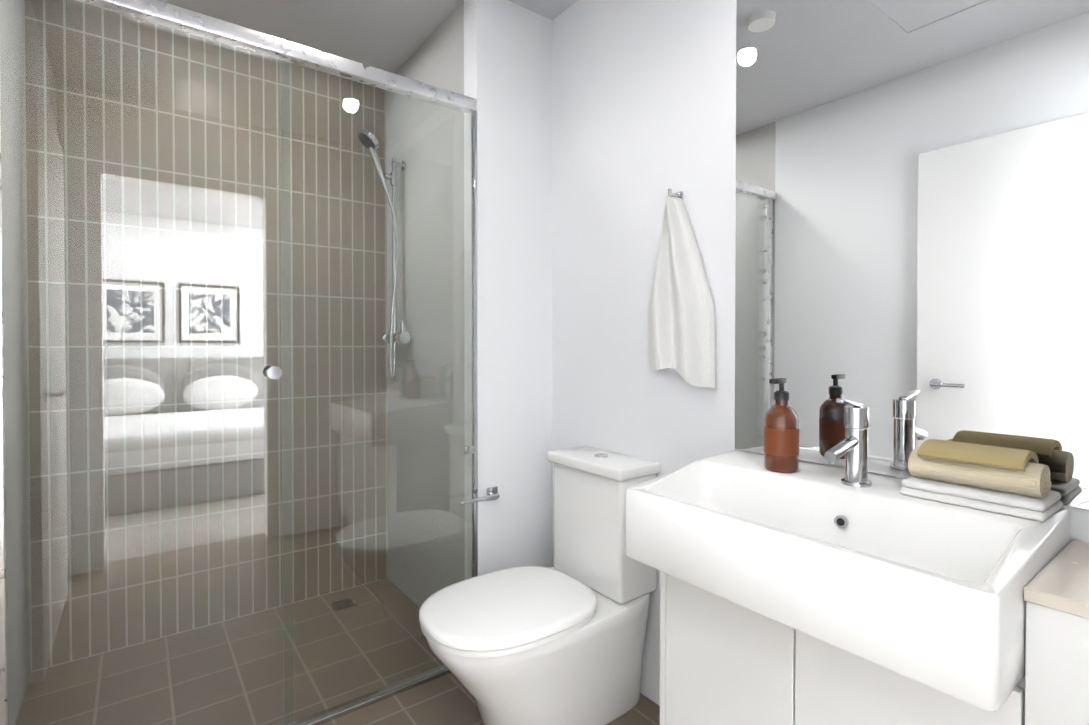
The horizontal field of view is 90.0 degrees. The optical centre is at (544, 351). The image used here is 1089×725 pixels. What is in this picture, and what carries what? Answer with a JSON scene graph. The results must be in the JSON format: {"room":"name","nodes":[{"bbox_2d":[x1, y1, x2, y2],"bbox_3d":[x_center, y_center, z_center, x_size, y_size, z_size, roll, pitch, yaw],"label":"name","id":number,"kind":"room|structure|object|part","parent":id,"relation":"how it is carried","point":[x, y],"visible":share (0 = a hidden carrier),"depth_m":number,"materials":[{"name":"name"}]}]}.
{"room":"bathroom","nodes":[
{"label":"bathroom","id":0,"kind":"room"},
{"bbox_2d":[0,0,30,724],"bbox_3d":[-1.061,-0.081,0.809,0.100,2.500,2.780,-1,1,-37],"label":"wall","id":1,"kind":"structure","parent":0,"point":[17,209],"depth_m":1.76,"materials":[{"name":"white paint"}]},
{"bbox_2d":[23,0,387,671],"bbox_3d":[-1.395,-0.099,2.359,1.425,2.500,0.100,-1,1,-37],"label":"tiled wall","id":2,"kind":"structure","parent":0,"point":[340,483],"depth_m":2.25,"materials":[{"name":"beige tile"}]},
{"bbox_2d":[14,579,659,724],"bbox_3d":[-0.351,1.188,1.356,1.875,0.050,2.980,-1,1,-37],"label":"floor","id":3,"kind":"structure","parent":0,"point":[448,699],"depth_m":1.93,"materials":[{"name":"beige tile"}]},
{"bbox_2d":[0,0,477,724],"bbox_3d":[-0.788,0.117,1.636,1.321,2.085,0.092,-1,1,-37],"label":"screen","id":4,"kind":"object","parent":3,"relation":"on","point":[184,20],"visible":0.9,"depth_m":1.57,"materials":[{"name":"clear glass"}]},
{"bbox_3d":[-1.025,0.129,1.468,0.645,2.025,0.008,-1,1,-37],"label":"glass door","id":5,"kind":"part","parent":4,"relation":"part of","materials":[{"name":"clear glass"}]},
{"bbox_2d":[330,597,357,611],"bbox_3d":[-0.910,1.147,2.474,0.100,0.006,0.100,-1,1,-37],"label":"floor drain","id":6,"kind":"object","parent":3,"relation":"on","point":[341,606],"depth_m":2.47,"materials":[{"name":"silver metal"}]},
{"bbox_2d":[419,446,660,724],"bbox_3d":[-0.024,0.755,1.696,0.733,0.808,0.414,-1,1,-37],"label":"toilet","id":7,"kind":"object","parent":3,"relation":"on","point":[561,641],"visible":1,"depth_m":1.64,"materials":[{"name":"white ceramic"}]},
{"bbox_2d":[625,398,1088,724],"bbox_3d":[0.663,0.632,1.012,0.443,1.070,1.005,-1,1,-37],"label":"bathroom vanity","id":8,"kind":"object","parent":3,"relation":"on","point":[854,592],"visible":1,"depth_m":0.99,"materials":[{"name":"white ceramic"}]},
{"bbox_2d":[764,378,798,472],"bbox_3d":[0.560,0.171,1.290,0.080,0.218,0.077,-1,1,-37],"label":"soap bottle","id":9,"kind":"object","parent":8,"relation":"on","point":[781,436],"visible":1,"depth_m":1.26,"materials":[{"name":"brown"}]},
{"bbox_2d":[824,398,871,487],"bbox_3d":[0.631,0.189,1.137,0.147,0.187,0.058,-1,1,-37],"label":"tap","id":10,"kind":"object","parent":8,"relation":"on","point":[854,446],"depth_m":1.14,"materials":[{"name":"silver metal"}]},
{"bbox_2d":[900,439,1062,521],"bbox_3d":[0.821,0.228,1.031,0.138,0.109,0.217,-1,1,-37],"label":"towel stack","id":11,"kind":"object","parent":8,"relation":"on","point":[1014,482],"visible":1,"depth_m":0.98,"materials":[{"name":"white fabric"}]},
{"bbox_2d":[159,0,577,72],"bbox_3d":[-0.351,-1.362,1.326,1.875,0.050,2.980,-1,1,-37],"label":"ceiling","id":12,"kind":"structure","parent":0,"point":[391,36],"depth_m":2.21,"materials":[{"name":"grey paint"}]},
{"bbox_2d":[386,1,464,606],"bbox_3d":[-0.541,-0.101,2.492,0.100,2.500,0.910,-1,1,-37],"label":"wall","id":13,"kind":"structure","parent":0,"point":[436,58],"depth_m":2.35,"materials":[{"name":"grey paint"}]},
{"bbox_2d":[358,129,411,380],"bbox_3d":[-0.742,-0.432,2.493,0.211,1.130,0.236,-1,1,-37],"label":"shower rail","id":14,"kind":"object","parent":13,"relation":"attached to","point":[371,144],"depth_m":2.50,"materials":[{"name":"silver metal"}]},
{"bbox_2d":[464,0,551,579],"bbox_3d":[-0.099,-0.097,2.192,0.450,2.500,0.100,-1,1,-37],"label":"wall","id":15,"kind":"structure","parent":0,"point":[507,65],"depth_m":2.10,"materials":[{"name":"white paint"}]},
{"bbox_2d":[460,486,499,504],"bbox_3d":[-0.238,0.535,2.000,0.182,0.048,0.052,-1,1,-37],"label":"holder","id":16,"kind":"object","parent":15,"relation":"attached to","point":[492,493],"visible":1,"depth_m":2.01,"materials":[{"name":"silver metal"}]},
{"bbox_2d":[552,0,1088,705],"bbox_3d":[0.632,-0.089,1.509,0.100,2.500,1.870,-1,1,-37],"label":"wall","id":17,"kind":"structure","parent":0,"point":[642,106],"depth_m":1.84,"materials":[{"name":"white paint"}]},
{"bbox_2d":[648,189,714,387],"bbox_3d":[0.401,-0.198,1.675,0.069,0.604,0.261,-1,1,-37],"label":"hanging towel","id":18,"kind":"object","parent":17,"relation":"hanging from","point":[681,326],"visible":1,"depth_m":1.65,"materials":[{"name":"white fabric"}]},
{"bbox_2d":[735,0,1088,508],"bbox_3d":[0.843,-0.478,1.134,0.005,1.513,1.005,-1,1,-37],"label":"mirror","id":19,"kind":"object","parent":17,"relation":"attached to","point":[912,231],"visible":0.83,"depth_m":1.18,"materials":[{"name":"silver mirror"}]}
]}

